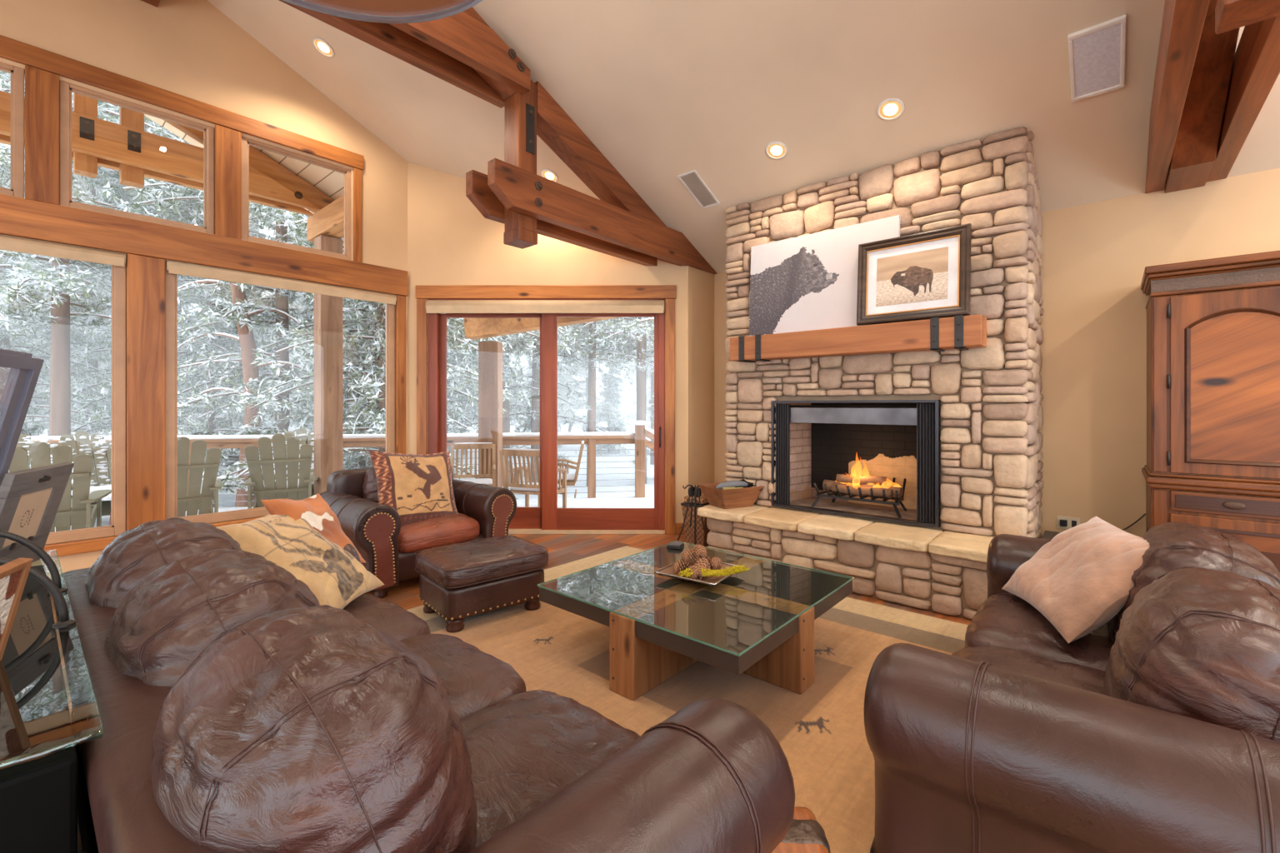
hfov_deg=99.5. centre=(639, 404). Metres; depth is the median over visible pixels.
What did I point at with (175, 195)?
pine tree
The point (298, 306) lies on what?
pine tree
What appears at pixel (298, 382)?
pine tree
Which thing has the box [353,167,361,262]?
trim
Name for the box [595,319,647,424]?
pine tree
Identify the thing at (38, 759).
console
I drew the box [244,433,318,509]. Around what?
chair
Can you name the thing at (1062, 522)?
wall outlet
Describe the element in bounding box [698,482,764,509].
wooden box
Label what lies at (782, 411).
curtain
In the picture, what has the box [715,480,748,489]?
carving
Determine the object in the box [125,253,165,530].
trim
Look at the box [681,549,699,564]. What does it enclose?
pine cone
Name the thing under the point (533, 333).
pine tree
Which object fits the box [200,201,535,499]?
pine tree
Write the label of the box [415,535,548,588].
cushion
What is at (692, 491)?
tool
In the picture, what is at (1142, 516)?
power cable
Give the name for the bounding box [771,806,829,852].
chest
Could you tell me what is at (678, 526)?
baseboard
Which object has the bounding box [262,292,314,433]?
pine tree
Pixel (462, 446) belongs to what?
patio chair
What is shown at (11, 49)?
trim
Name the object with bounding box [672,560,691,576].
pine cone
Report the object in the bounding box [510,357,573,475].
pine tree
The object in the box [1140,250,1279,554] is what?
armoire
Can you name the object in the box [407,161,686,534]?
wall
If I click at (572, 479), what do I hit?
patio chair
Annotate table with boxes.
[89,493,111,525]
[537,540,854,700]
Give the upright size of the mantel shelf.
0.226 m
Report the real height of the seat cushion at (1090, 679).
0.238 m
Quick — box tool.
[676,485,707,544]
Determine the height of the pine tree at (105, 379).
12.990 m
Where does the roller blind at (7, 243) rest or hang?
attached to the wall at (192, 49)
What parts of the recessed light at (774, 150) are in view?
bulb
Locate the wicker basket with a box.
[680,502,710,546]
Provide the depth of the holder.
3.75 m
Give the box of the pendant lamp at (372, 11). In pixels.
[282,0,482,23]
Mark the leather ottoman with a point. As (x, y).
(458, 582)
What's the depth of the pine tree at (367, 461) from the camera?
22.91 m
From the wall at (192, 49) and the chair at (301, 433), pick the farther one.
the chair at (301, 433)
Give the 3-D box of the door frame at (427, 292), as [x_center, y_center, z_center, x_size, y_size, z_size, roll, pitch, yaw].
[-1.015,0.055,5.852,2.810,2.690,0.036,0,0,0]
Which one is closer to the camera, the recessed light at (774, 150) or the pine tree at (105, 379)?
the recessed light at (774, 150)
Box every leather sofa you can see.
[54,517,795,852]
[863,522,1279,852]
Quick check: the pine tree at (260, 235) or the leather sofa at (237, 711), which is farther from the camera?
the pine tree at (260, 235)
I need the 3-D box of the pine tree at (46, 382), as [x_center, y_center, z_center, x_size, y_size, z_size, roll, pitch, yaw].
[-29.941,-3.668,27.206,5.600,12.539,5.479,0,0,18]
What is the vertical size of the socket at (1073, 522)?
0.050 m
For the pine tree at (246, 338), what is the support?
on the ground
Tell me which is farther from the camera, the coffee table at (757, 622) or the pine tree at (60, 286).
the pine tree at (60, 286)
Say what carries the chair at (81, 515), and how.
on the deck
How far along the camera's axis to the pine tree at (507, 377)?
16.85 m
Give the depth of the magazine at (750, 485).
4.96 m
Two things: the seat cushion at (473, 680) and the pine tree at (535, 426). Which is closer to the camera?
the seat cushion at (473, 680)
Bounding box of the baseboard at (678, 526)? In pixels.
[675,523,684,534]
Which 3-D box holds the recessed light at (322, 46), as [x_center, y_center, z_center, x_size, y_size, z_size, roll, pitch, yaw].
[-2.742,-3.097,4.693,0.166,0.080,0.179,0,0,-43]
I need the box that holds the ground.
[29,413,654,507]
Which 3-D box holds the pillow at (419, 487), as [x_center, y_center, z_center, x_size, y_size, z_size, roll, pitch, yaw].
[-1.808,0.701,4.399,0.338,0.695,0.748,0,0,38]
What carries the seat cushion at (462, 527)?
on the leather armchair at (388, 549)
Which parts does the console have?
glass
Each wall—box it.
[0,0,407,579]
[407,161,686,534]
[686,265,714,495]
[714,167,1279,538]
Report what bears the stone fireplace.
on the floor
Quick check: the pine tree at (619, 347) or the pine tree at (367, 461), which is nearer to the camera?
the pine tree at (619, 347)
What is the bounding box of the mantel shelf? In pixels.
[730,314,986,362]
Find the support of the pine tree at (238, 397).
on the ground
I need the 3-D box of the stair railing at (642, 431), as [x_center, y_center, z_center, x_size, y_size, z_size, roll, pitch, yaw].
[0.504,1.105,8.739,1.256,1.710,0.210,0,0,-15]
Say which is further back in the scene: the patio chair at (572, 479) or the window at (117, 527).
the patio chair at (572, 479)
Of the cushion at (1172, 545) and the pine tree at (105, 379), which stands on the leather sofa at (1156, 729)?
the cushion at (1172, 545)
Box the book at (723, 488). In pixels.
[722,487,743,489]
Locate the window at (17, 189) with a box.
[0,62,24,198]
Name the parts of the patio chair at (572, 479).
leg, armrest, rail, seat, armrest, leg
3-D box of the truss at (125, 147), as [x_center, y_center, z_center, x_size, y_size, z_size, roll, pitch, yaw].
[-5.583,-3.541,5.260,0.390,2.730,5.800,0,0,41]
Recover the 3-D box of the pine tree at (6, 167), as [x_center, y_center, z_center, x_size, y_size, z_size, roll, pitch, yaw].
[-24.971,-5.342,20.543,4.759,15.886,4.689,0,0,15]
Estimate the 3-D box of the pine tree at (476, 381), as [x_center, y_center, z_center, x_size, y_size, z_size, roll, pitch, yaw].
[-10.416,-4.531,32.023,5.626,14.265,5.673,0,0,44]
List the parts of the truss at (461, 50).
king post, steel plate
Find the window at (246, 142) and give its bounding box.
[241,136,350,259]
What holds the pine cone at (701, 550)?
on the pine cone
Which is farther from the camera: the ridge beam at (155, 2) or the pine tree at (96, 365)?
the pine tree at (96, 365)
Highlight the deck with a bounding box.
[55,495,654,532]
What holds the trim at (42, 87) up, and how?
attached to the wall at (192, 49)
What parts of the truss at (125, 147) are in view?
hanging post, steel plate, hanging post, steel plate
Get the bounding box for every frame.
[0,349,32,453]
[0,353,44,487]
[0,462,74,563]
[0,557,33,660]
[415,285,675,534]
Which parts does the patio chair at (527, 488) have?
leg, armrest, rail, leg, seat, rail, armrest, leg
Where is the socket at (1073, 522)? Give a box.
[1071,520,1076,527]
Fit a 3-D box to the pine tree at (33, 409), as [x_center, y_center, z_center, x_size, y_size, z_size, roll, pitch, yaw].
[-16.522,-4.525,14.320,6.228,14.254,6.365,0,0,15]
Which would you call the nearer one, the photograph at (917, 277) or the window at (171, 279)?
the photograph at (917, 277)
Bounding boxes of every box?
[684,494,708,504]
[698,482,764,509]
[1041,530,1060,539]
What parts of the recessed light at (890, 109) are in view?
bulb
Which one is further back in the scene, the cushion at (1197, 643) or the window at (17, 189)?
the window at (17, 189)
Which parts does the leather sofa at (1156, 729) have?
armrest, armrest, frame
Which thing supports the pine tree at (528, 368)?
on the ground
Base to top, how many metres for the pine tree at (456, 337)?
18.548 m
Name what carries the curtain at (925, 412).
hanging from the stone fireplace
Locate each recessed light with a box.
[312,37,334,57]
[540,169,558,182]
[765,141,787,159]
[876,98,904,120]
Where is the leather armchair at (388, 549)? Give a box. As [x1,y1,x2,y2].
[319,465,516,599]
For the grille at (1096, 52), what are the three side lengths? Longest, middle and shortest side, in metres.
0.414 x 0.206 x 0.018 m
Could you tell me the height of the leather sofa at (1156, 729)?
0.927 m
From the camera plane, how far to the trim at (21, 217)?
4.40 m
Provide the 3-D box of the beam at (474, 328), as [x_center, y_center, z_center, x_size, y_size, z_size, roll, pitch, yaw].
[-0.625,-1.280,7.150,3.870,0.677,0.220,0,0,18]
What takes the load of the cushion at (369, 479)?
on the leather armchair at (388, 549)
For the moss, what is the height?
0.066 m
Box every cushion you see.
[85,517,242,608]
[104,549,319,686]
[150,605,477,852]
[342,594,429,640]
[362,465,378,503]
[397,512,479,553]
[400,634,526,719]
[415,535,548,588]
[460,690,639,848]
[951,645,1105,694]
[965,593,1114,670]
[1104,567,1279,742]
[1106,522,1279,643]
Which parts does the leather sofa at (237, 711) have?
frame, armrest, armrest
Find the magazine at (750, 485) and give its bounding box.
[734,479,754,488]
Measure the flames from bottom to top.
0.334 m
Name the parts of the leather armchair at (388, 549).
armrest, arm panel, nailhead trim, frame, armrest, arm panel, nailhead trim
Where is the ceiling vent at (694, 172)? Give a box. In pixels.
[677,170,719,209]
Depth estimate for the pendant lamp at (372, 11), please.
1.51 m
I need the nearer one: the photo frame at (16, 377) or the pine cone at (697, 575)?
the photo frame at (16, 377)
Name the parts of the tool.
stem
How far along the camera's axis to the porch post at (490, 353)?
7.49 m
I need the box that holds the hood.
[790,405,916,425]
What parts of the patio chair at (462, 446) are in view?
leg, rail, leg, leg, armrest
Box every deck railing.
[30,435,307,507]
[343,431,634,498]
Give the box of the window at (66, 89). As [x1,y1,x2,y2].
[59,80,214,234]
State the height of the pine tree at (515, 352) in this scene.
16.968 m
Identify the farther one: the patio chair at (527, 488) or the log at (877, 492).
the patio chair at (527, 488)
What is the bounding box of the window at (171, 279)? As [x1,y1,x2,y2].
[165,270,394,523]
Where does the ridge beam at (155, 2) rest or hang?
attached to the wall at (192, 49)
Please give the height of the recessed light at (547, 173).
0.080 m
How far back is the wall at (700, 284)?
6.03 m
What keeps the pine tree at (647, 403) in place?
on the ground
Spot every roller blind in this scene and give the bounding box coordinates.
[0,235,125,266]
[165,260,396,304]
[425,300,664,313]
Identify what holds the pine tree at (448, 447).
on the ground
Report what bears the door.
attached to the wall at (450, 242)
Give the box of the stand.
[0,530,76,629]
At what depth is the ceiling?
3.90 m
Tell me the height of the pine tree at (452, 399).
12.044 m
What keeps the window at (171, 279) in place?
in the wall at (192, 49)
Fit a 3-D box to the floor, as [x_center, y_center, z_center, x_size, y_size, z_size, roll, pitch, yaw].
[-0.341,1.400,0.944,9.754,0.001,9.575,0,0,41]
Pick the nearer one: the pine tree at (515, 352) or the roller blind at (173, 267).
the roller blind at (173, 267)
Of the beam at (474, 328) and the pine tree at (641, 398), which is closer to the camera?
the beam at (474, 328)
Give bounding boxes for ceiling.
[206,0,1279,273]
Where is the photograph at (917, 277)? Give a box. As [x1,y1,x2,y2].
[875,246,948,306]
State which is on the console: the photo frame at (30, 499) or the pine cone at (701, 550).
the photo frame at (30, 499)
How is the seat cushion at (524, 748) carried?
on the leather sofa at (237, 711)
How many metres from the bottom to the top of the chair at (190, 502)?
1.126 m
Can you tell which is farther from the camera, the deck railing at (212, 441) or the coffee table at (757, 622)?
the deck railing at (212, 441)
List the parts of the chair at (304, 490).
leg, armrest, rail, leg, armrest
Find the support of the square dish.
on the coffee table at (757, 622)
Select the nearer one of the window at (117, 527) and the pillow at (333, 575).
the pillow at (333, 575)
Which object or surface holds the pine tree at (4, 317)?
on the ground
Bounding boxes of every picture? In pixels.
[749,215,900,335]
[856,223,971,325]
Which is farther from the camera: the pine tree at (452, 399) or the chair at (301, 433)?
the pine tree at (452, 399)
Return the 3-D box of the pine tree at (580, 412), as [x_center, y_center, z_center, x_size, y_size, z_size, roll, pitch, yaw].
[-5.483,-3.549,42.386,5.493,12.301,5.375,0,0,-5]
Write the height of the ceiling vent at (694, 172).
0.192 m
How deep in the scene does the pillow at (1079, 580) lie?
2.19 m
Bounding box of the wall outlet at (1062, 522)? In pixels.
[1056,515,1079,529]
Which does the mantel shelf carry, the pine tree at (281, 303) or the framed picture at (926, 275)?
the framed picture at (926, 275)
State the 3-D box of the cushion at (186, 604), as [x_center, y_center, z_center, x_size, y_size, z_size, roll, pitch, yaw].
[-1.147,0.733,1.511,0.707,0.609,0.492,0,0,41]
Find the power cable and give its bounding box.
[1073,514,1145,530]
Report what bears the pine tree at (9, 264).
on the ground
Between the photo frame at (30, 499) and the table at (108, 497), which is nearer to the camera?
the photo frame at (30, 499)
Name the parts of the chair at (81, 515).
leg, rail, armrest, leg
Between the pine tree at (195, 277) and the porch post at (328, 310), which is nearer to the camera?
the porch post at (328, 310)
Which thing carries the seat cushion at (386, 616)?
on the leather sofa at (237, 711)
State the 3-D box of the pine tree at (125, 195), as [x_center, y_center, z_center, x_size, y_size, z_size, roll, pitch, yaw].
[-16.570,-3.300,17.700,5.270,11.802,5.157,0,0,33]
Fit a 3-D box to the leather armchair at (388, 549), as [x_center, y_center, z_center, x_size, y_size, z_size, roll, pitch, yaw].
[-1.865,0.921,4.521,0.989,0.955,1.358,0,0,41]
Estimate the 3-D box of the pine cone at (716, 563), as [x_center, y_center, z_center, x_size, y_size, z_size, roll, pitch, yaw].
[0.446,0.947,3.223,0.099,0.084,0.084,0,0,-43]
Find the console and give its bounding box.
[0,565,102,852]
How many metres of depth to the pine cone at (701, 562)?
3.10 m
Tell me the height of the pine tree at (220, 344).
10.751 m
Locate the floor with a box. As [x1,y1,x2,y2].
[50,534,971,852]
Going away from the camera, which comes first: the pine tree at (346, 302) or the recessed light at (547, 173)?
the recessed light at (547, 173)
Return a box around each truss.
[0,90,334,215]
[279,0,717,274]
[1145,0,1279,193]
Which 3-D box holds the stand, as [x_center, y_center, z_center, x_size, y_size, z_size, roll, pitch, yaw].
[-1.772,0.464,1.406,0.423,0.228,0.411,0,0,41]
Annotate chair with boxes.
[7,441,111,532]
[8,434,55,524]
[43,430,111,515]
[177,436,221,517]
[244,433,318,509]
[262,428,314,500]
[450,442,495,486]
[499,448,566,508]
[538,440,584,507]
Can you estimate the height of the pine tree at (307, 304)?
15.482 m
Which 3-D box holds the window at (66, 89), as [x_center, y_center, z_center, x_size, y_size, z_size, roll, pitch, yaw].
[-3.957,-1.912,4.305,0.085,0.944,0.900,0,0,41]
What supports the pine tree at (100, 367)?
on the ground
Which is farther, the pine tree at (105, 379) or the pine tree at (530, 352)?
the pine tree at (530, 352)
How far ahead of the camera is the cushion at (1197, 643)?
1.31 m
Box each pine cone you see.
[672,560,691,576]
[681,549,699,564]
[688,565,702,580]
[691,545,707,559]
[691,557,710,577]
[708,556,722,570]
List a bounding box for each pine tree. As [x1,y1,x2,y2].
[0,70,111,462]
[0,71,204,464]
[0,72,111,346]
[5,167,46,355]
[8,102,219,479]
[9,103,111,430]
[9,264,46,435]
[10,260,106,435]
[27,169,205,474]
[30,115,254,464]
[35,286,184,432]
[39,197,144,434]
[89,136,296,507]
[93,176,370,494]
[107,195,221,432]
[175,138,312,476]
[177,275,269,464]
[177,279,309,507]
[181,205,313,454]
[197,343,291,434]
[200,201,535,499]
[212,204,512,504]
[246,210,374,468]
[261,295,314,427]
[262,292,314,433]
[288,238,374,467]
[310,350,368,468]
[343,300,478,479]
[343,301,368,409]
[366,326,529,454]
[446,318,624,486]
[446,325,579,370]
[453,336,530,454]
[453,380,478,430]
[454,334,566,432]
[459,321,615,482]
[509,351,527,417]
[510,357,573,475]
[514,330,585,432]
[515,319,654,486]
[515,340,532,431]
[557,317,654,484]
[557,321,636,446]
[557,333,604,432]
[571,317,654,396]
[575,358,629,455]
[584,317,654,351]
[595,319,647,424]
[597,320,654,464]
[616,318,650,393]
[620,350,650,423]
[621,342,650,429]
[630,392,654,479]
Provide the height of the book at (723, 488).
0.033 m
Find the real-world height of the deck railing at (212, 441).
1.084 m
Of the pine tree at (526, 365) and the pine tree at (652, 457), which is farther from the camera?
the pine tree at (526, 365)
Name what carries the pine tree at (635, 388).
on the ground
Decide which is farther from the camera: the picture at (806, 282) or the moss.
the picture at (806, 282)
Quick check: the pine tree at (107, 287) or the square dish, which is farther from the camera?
the pine tree at (107, 287)
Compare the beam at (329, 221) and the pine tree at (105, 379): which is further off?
the pine tree at (105, 379)
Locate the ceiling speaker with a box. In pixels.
[1067,14,1126,102]
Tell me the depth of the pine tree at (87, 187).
20.65 m
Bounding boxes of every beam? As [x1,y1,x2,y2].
[140,0,159,7]
[306,195,344,242]
[463,317,617,339]
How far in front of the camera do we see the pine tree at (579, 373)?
32.74 m
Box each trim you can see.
[0,35,363,170]
[0,194,407,296]
[25,65,59,204]
[40,516,263,559]
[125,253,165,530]
[214,124,241,239]
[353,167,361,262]
[395,295,405,454]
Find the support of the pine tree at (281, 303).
on the ground
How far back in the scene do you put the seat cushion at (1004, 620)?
2.21 m
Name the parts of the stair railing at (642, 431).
newel post, sloped rail, sloped rail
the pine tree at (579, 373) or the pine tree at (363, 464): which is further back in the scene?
the pine tree at (579, 373)
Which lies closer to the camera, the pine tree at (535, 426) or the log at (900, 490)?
the log at (900, 490)
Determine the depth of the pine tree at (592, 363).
16.50 m
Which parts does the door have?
fixed panel rail, sliding panel rail, handle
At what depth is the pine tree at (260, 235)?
17.98 m
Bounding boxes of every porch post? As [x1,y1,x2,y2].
[314,235,343,494]
[478,341,502,487]
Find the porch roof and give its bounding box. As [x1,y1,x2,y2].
[144,114,344,216]
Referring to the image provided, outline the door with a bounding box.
[427,299,664,534]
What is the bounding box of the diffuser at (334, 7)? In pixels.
[304,0,466,15]
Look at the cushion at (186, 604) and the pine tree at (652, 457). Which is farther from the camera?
the pine tree at (652, 457)
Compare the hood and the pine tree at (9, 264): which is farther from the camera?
the pine tree at (9, 264)
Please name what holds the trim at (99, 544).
attached to the wall at (192, 49)
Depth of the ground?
21.00 m
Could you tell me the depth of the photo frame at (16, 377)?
1.75 m
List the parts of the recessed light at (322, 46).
bulb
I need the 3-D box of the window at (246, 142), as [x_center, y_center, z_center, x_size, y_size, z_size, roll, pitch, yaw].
[-3.234,-1.912,5.135,0.085,0.944,0.929,0,0,41]
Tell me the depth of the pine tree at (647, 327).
12.86 m
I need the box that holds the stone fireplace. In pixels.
[697,126,1044,619]
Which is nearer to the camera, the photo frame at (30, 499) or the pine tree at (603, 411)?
the photo frame at (30, 499)
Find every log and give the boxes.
[822,480,882,490]
[831,483,892,498]
[836,474,887,485]
[881,485,903,497]
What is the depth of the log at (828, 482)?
4.75 m
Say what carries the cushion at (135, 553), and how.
on the leather sofa at (237, 711)
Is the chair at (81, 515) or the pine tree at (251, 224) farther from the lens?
the pine tree at (251, 224)
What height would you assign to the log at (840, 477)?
0.080 m
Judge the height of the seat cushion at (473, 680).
0.239 m
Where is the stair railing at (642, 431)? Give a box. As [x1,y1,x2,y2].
[633,420,654,497]
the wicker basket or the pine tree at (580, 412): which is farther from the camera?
the pine tree at (580, 412)
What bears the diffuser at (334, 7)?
attached to the pendant lamp at (372, 11)
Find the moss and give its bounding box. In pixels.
[678,564,749,577]
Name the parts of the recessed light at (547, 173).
bulb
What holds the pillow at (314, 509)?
on the leather sofa at (237, 711)
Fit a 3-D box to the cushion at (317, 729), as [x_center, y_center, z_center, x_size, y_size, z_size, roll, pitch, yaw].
[-0.630,0.733,1.063,0.708,0.611,0.492,0,0,41]
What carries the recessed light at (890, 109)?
in the ceiling
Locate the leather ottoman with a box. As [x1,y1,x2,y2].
[415,535,548,633]
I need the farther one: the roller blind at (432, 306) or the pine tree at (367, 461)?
the pine tree at (367, 461)
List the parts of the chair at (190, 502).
rail, armrest, leg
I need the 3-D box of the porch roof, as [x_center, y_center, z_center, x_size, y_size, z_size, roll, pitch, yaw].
[-5.413,-3.158,4.846,2.670,1.444,6.400,0,0,41]
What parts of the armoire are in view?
crown moulding, door, drawer, door, drawer panel, arched moulding, oval pull, raised panel, door moulding, door panel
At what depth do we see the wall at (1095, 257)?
4.00 m
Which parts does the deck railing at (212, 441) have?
rail, under rail, rail post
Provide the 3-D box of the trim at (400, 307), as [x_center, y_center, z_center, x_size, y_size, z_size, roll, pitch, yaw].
[-2.603,-0.083,5.841,0.150,2.175,0.100,0,0,41]
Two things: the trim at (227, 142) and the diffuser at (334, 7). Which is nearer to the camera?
the diffuser at (334, 7)
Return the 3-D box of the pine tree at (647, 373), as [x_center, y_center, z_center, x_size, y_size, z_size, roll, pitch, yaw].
[0.895,-5.274,28.424,4.649,15.751,4.718,0,0,1]
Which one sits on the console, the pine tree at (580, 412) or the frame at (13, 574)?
the frame at (13, 574)
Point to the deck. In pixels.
(647, 502)
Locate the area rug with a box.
[406,545,968,852]
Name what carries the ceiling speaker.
attached to the ceiling
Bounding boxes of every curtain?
[775,404,789,504]
[916,403,934,524]
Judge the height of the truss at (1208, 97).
2.264 m
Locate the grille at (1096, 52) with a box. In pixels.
[1072,23,1120,97]
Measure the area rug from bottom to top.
0.011 m
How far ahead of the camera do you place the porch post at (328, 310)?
6.89 m
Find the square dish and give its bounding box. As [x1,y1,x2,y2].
[654,560,743,586]
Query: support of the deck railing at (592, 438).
on the deck
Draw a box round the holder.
[666,541,684,549]
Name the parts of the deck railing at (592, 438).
under rail, rail, rail post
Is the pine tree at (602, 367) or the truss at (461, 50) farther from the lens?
the pine tree at (602, 367)
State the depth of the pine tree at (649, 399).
17.87 m
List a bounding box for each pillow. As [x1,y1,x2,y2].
[216,514,384,609]
[260,493,366,563]
[369,450,457,527]
[1001,515,1149,643]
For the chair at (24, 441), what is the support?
on the deck

